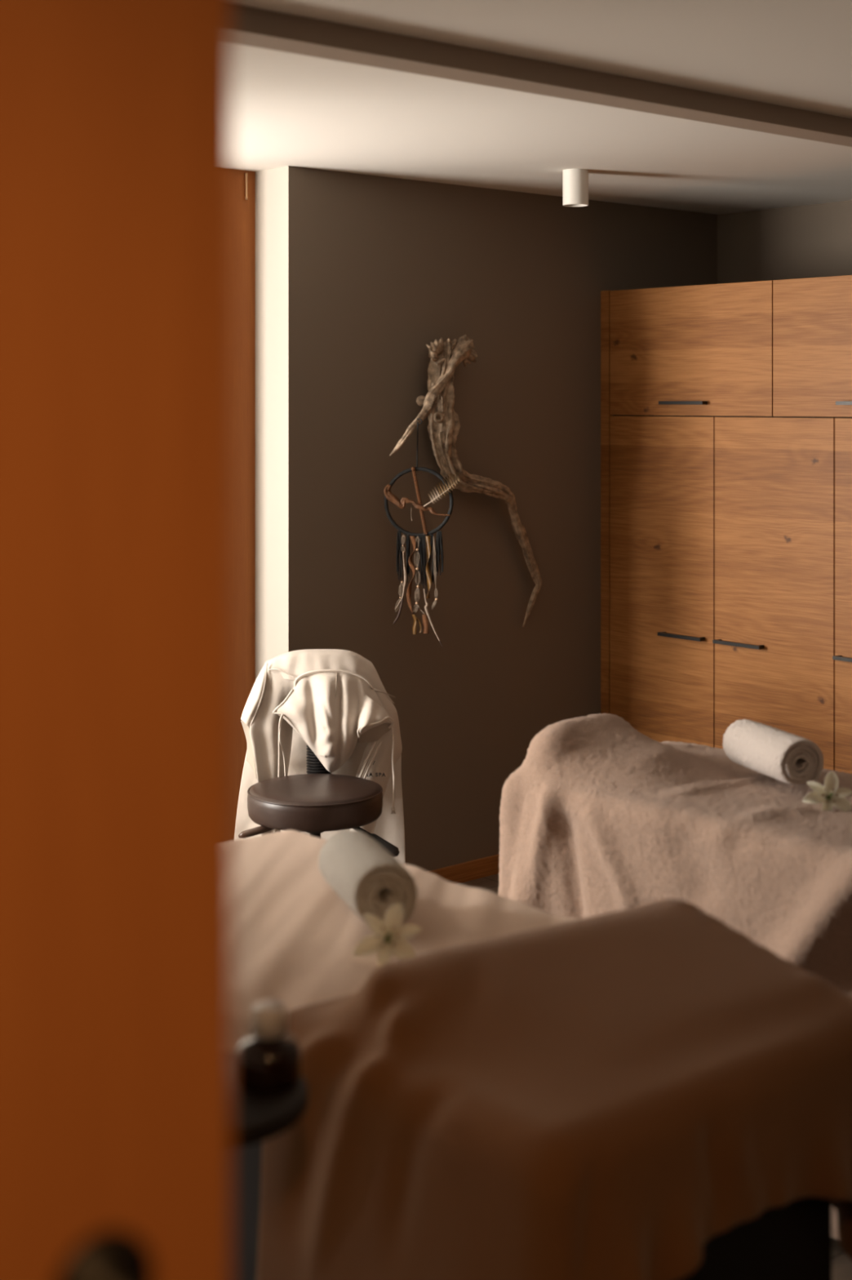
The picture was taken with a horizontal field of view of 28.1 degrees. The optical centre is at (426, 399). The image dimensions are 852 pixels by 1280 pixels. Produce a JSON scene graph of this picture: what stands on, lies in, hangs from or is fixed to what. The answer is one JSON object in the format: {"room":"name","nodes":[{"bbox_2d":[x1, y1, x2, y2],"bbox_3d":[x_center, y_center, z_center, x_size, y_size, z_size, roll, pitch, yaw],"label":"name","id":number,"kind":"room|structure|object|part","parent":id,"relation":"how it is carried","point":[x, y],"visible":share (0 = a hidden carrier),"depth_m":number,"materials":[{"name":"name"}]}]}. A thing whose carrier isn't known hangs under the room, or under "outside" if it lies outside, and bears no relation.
{"room":"massage room","nodes":[
{"label":"massage room","id":0,"kind":"room"},
{"bbox_2d":[255,165,717,871],"bbox_3d":[-0.088,0.460,6.658,2.223,2.400,1.480,0,0,-41],"label":"wall","id":1,"kind":"structure","parent":0,"point":[356,274],"depth_m":5.81,"materials":[{"name":"brown paint"}]},
{"bbox_2d":[231,168,255,840],"bbox_3d":[-0.640,0.460,5.461,0.187,2.400,0.069,0,0,-41],"label":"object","id":2,"kind":"structure","parent":1,"relation":"attached to","point":[242,182],"depth_m":5.47,"materials":[{"name":"brown wood"}]},
{"bbox_2d":[427,853,499,884],"bbox_3d":[0.119,1.628,5.846,1.463,0.064,0.014,0,0,-41],"label":"baseboard","id":3,"kind":"structure","parent":1,"relation":"attached to","point":[468,871],"depth_m":5.87,"materials":[{"name":"brown wood"}]},
{"bbox_2d":[389,334,542,627],"bbox_3d":[0.133,0.293,5.789,0.120,1.028,0.781,0,0,44],"label":"branch","id":4,"kind":"object","parent":1,"relation":"attached to","point":[444,425],"visible":0.99,"depth_m":5.70,"materials":[{"name":"brown wood"}]},
{"bbox_3d":[-0.003,0.003,5.668,0.070,0.036,0.032,0,0,-41],"label":"knob","id":5,"kind":"part","parent":4,"relation":"part of","materials":[{"name":"brown wood"}]},
{"bbox_2d":[383,417,461,647],"bbox_3d":[-0.011,0.433,5.548,0.253,0.747,0.042,0,0,2],"label":"dreamcatcher","id":6,"kind":"object","parent":4,"relation":"hanging from","point":[437,553],"visible":1,"depth_m":5.54,"materials":[{"name":"black"}]},
{"bbox_3d":[-0.027,0.143,5.550,0.020,0.168,0.047,0,0,-23],"label":"hanging cord","id":7,"kind":"part","parent":6,"relation":"part of","materials":[{"name":"brown fabric"}]},
{"bbox_2d":[600,290,612,713],"bbox_3d":[0.671,0.627,6.312,0.019,2.066,0.042,0,0,-41],"label":"filler panel","id":8,"kind":"object","parent":1,"relation":"attached to","point":[605,295],"visible":0.56,"depth_m":6.30,"materials":[{"name":"brown wood"}]},
{"bbox_2d":[231,0,851,213],"bbox_3d":[0.130,-0.765,3.109,6.900,0.050,7.300,0,0,-41],"label":"ceiling","id":9,"kind":"structure","parent":0,"point":[287,108],"depth_m":4.24,"materials":[{"name":"beige paint"}]},
{"bbox_2d":[231,3,851,146],"bbox_3d":[0.412,-0.716,3.917,4.890,0.049,0.100,0,0,-41],"label":"ceiling beam","id":10,"kind":"structure","parent":9,"relation":"attached to","point":[250,26],"depth_m":3.68,"materials":[{"name":"beige paint"}]},
{"bbox_2d":[563,168,588,206],"bbox_3d":[0.482,-0.683,5.476,0.082,0.113,0.082,0,0,-41],"label":"ceiling spotlight","id":11,"kind":"object","parent":9,"relation":"attached to","point":[575,181],"visible":1,"depth_m":5.44,"materials":[{"name":"white metal"}]},
{"bbox_2d":[458,873,851,1279],"bbox_3d":[0.130,1.685,3.109,6.900,0.050,7.300,0,0,-41],"label":"floor","id":12,"kind":"structure","parent":0,"point":[842,1264],"depth_m":3.31,"materials":[{"name":"wood"}]},
{"bbox_2d":[231,1051,308,1149],"bbox_3d":[-0.248,1.218,1.911,0.260,0.885,0.260,0,0,-41],"label":"stand","id":13,"kind":"object","parent":12,"relation":"on","point":[255,1117],"visible":0.23,"depth_m":1.86,"materials":[{"name":"black"}]},
{"bbox_2d":[236,1000,300,1093],"bbox_3d":[-0.178,0.732,1.930,0.072,0.087,0.072,0,0,-41],"label":"bottle","id":14,"kind":"object","parent":13,"relation":"on","point":[268,1059],"visible":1,"depth_m":1.91,"materials":[{"name":"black glass"}]},
{"bbox_2d":[238,745,399,857],"bbox_3d":[-0.280,1.218,4.808,0.502,0.882,0.598,0,0,14],"label":"stool","id":15,"kind":"object","parent":12,"relation":"on","point":[317,802],"visible":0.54,"depth_m":4.67,"materials":[{"name":"black leather"}]},
{"bbox_3d":[-0.312,1.214,4.780,0.124,0.084,0.124,0,0,-41],"label":"seat plate","id":16,"kind":"part","parent":15,"relation":"part of","materials":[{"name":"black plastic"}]},
{"bbox_3d":[-0.312,1.129,4.780,0.380,0.087,0.380,0,0,-41],"label":"seat","id":17,"kind":"part","parent":15,"relation":"part of","materials":[{"name":"black leather"}]},
{"bbox_3d":[-0.310,1.077,4.933,0.075,0.283,0.309,0,0,-4],"label":"stem","id":18,"kind":"part","parent":15,"relation":"part of","materials":[{"name":"black plastic"}]},
{"bbox_2d":[234,648,405,864],"bbox_3d":[-0.328,1.121,5.010,0.533,0.766,0.289,0,0,1],"label":"draped cloth","id":19,"kind":"object","parent":15,"relation":"on","point":[335,703],"visible":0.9,"depth_m":4.98,"materials":[{"name":"beige fabric"}]},
{"bbox_3d":[-0.454,1.084,4.998,0.127,0.578,0.111,0,0,-41],"label":"panel","id":20,"kind":"part","parent":19,"relation":"part of","materials":[{"name":"beige fabric"}]},
{"bbox_3d":[-0.327,1.133,5.130,0.533,0.743,0.050,0,0,1],"label":"panel","id":21,"kind":"part","parent":19,"relation":"part of","materials":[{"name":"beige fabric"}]},
{"bbox_2d":[272,669,394,772],"bbox_3d":[-0.264,0.936,4.937,0.272,0.308,0.248,0,0,-41],"label":"hood","id":22,"kind":"object","parent":19,"relation":"attached to","point":[331,709],"depth_m":4.93,"materials":[{"name":"beige fabric"}]},
{"bbox_3d":[-0.158,1.089,5.022,0.158,0.495,0.084,0,0,17],"label":"panel","id":23,"kind":"part","parent":19,"relation":"part of","materials":[{"name":"beige fabric"}]},
{"bbox_3d":[-0.187,1.188,4.704,0.108,0.052,0.015,0,0,29],"label":"lever","id":24,"kind":"part","parent":15,"relation":"part of","materials":[{"name":"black metal"}]},
{"bbox_2d":[231,1142,831,1279],"bbox_3d":[-0.060,1.210,2.686,0.655,0.860,1.375,0,0,-41],"label":"massage table","id":25,"kind":"object","parent":12,"relation":"on","point":[793,1241],"visible":0.02,"depth_m":2.31,"materials":[{"name":"black plastic"}]},
{"bbox_2d":[231,830,582,1051],"bbox_3d":[-0.060,0.931,2.686,0.683,0.164,1.403,0,0,-41],"label":"sheet","id":26,"kind":"object","parent":25,"relation":"on","point":[295,940],"visible":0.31,"depth_m":2.78,"materials":[{"name":"beige fabric"}]},
{"bbox_2d":[318,830,417,921],"bbox_3d":[-0.099,0.789,2.820,0.112,0.104,0.251,0,0,-18],"label":"rolled towel","id":27,"kind":"object","parent":26,"relation":"on","point":[368,878],"visible":0.98,"depth_m":2.72,"materials":[{"name":"beige fabric"}]},
{"bbox_2d":[352,902,422,966],"bbox_3d":[-0.056,0.823,2.599,0.094,0.089,0.070,0,0,21],"label":"flower","id":28,"kind":"object","parent":26,"relation":"on","point":[389,938],"visible":0.95,"depth_m":2.60,"materials":[{"name":"beige plant"}]},
{"bbox_2d":[256,898,851,1279],"bbox_3d":[0.231,1.210,2.349,0.817,0.880,0.662,0,0,-41],"label":"blanket","id":29,"kind":"object","parent":25,"relation":"on","point":[606,1096],"visible":0.98,"depth_m":2.18,"materials":[{"name":"brown fabric"}]},
{"bbox_3d":[0.351,1.315,2.199,0.530,0.650,0.040,0,0,-41],"label":"foot panel","id":30,"kind":"part","parent":25,"relation":"part of","materials":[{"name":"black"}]},
{"bbox_2d":[609,415,718,747],"bbox_3d":[1.083,0.859,6.316,0.710,1.602,0.491,0,0,-41],"label":"tall cabinet","id":31,"kind":"object","parent":12,"relation":"on","point":[662,468],"visible":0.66,"depth_m":6.10,"materials":[{"name":"brown wood"}]},
{"bbox_3d":[0.903,0.836,6.008,0.033,0.012,0.195,0,0,-41],"label":"handle","id":32,"kind":"part","parent":31,"relation":"part of","materials":[{"name":"grey metal"}]},
{"bbox_2d":[712,416,840,770],"bbox_3d":[1.410,0.859,5.945,0.710,1.602,0.497,0,0,-41],"label":"tall cabinet","id":33,"kind":"object","parent":12,"relation":"on","point":[774,641],"visible":0.69,"depth_m":5.72,"materials":[{"name":"brown wood"}]},
{"bbox_3d":[1.070,0.836,5.818,0.033,0.012,0.199,0,0,-41],"label":"handle","id":34,"kind":"part","parent":33,"relation":"part of","materials":[{"name":"grey metal"}]},
{"bbox_2d":[832,417,851,773],"bbox_3d":[1.738,0.859,5.572,0.710,1.602,0.493,0,0,-41],"label":"tall cabinet","id":35,"kind":"object","parent":12,"relation":"on","point":[842,657],"visible":0.67,"depth_m":5.51,"materials":[{"name":"brown wood"}]},
{"bbox_3d":[1.397,0.836,5.447,0.033,0.012,0.200,0,0,-41],"label":"handle","id":36,"kind":"part","parent":35,"relation":"part of","materials":[{"name":"grey metal"}]},
{"bbox_2d":[717,200,851,284],"bbox_3d":[2.393,0.460,5.443,0.100,2.400,3.620,0,0,-41],"label":"wall","id":37,"kind":"structure","parent":0,"point":[813,240],"depth_m":6.52,"materials":[{"name":"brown paint"}]},
{"bbox_2d":[609,280,773,416],"bbox_3d":[1.166,-0.174,6.223,0.710,0.462,0.741,0,0,-41],"label":"upper cabinet","id":38,"kind":"object","parent":37,"relation":"attached to","point":[697,350],"visible":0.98,"depth_m":5.99,"materials":[{"name":"brown wood"}]},
{"bbox_3d":[0.908,0.010,6.003,0.033,0.012,0.200,0,0,-41],"label":"handle","id":39,"kind":"part","parent":38,"relation":"part of","materials":[{"name":"grey metal"}]},
{"bbox_2d":[773,275,851,417],"bbox_3d":[1.656,-0.174,5.665,0.710,0.462,0.741,0,0,-41],"label":"upper cabinet","id":40,"kind":"object","parent":37,"relation":"attached to","point":[812,317],"visible":1,"depth_m":5.61,"materials":[{"name":"brown wood"}]},
{"bbox_3d":[1.397,0.010,5.447,0.033,0.012,0.176,0,0,-41],"label":"handle","id":41,"kind":"part","parent":40,"relation":"part of","materials":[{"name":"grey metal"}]},
{"bbox_3d":[1.127,0.460,1.929,6.640,2.400,0.110,0,0,-41],"label":"wall","id":42,"kind":"structure","parent":0,"visible":0},
{"bbox_2d":[0,0,231,1279],"bbox_3d":[-0.430,0.600,0.561,0.894,2.100,0.092,0,0,-41],"label":"door","id":43,"kind":"structure","parent":42,"relation":"in","point":[115,115],"depth_m":0.81,"materials":[{"name":"brown wood"}]},
{"bbox_3d":[-0.170,0.422,0.763,0.136,0.052,0.052,0,0,-41],"label":"handle","id":44,"kind":"part","parent":43,"relation":"part of","materials":[{"name":"black plastic"}]},
{"bbox_3d":[1.053,1.195,3.377,0.590,0.889,1.965,0,0,-41],"label":"massage table","id":45,"kind":"object","parent":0,"visible":0},
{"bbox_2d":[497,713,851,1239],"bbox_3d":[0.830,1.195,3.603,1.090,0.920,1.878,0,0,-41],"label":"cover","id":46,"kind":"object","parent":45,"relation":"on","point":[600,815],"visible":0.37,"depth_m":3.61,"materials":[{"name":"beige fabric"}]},
{"bbox_2d":[722,719,823,785],"bbox_3d":[0.769,0.782,3.783,0.114,0.105,0.261,0,0,-20],"label":"rolled towel","id":47,"kind":"object","parent":46,"relation":"on","point":[784,757],"visible":1,"depth_m":3.70,"materials":[{"name":"beige fabric"}]},
{"bbox_2d":[802,771,851,812],"bbox_3d":[0.841,0.830,3.559,0.110,0.093,0.058,0,0,1],"label":"flower","id":48,"kind":"object","parent":46,"relation":"on","point":[829,795],"visible":0.95,"depth_m":3.55,"materials":[{"name":"beige plant"}]}
]}

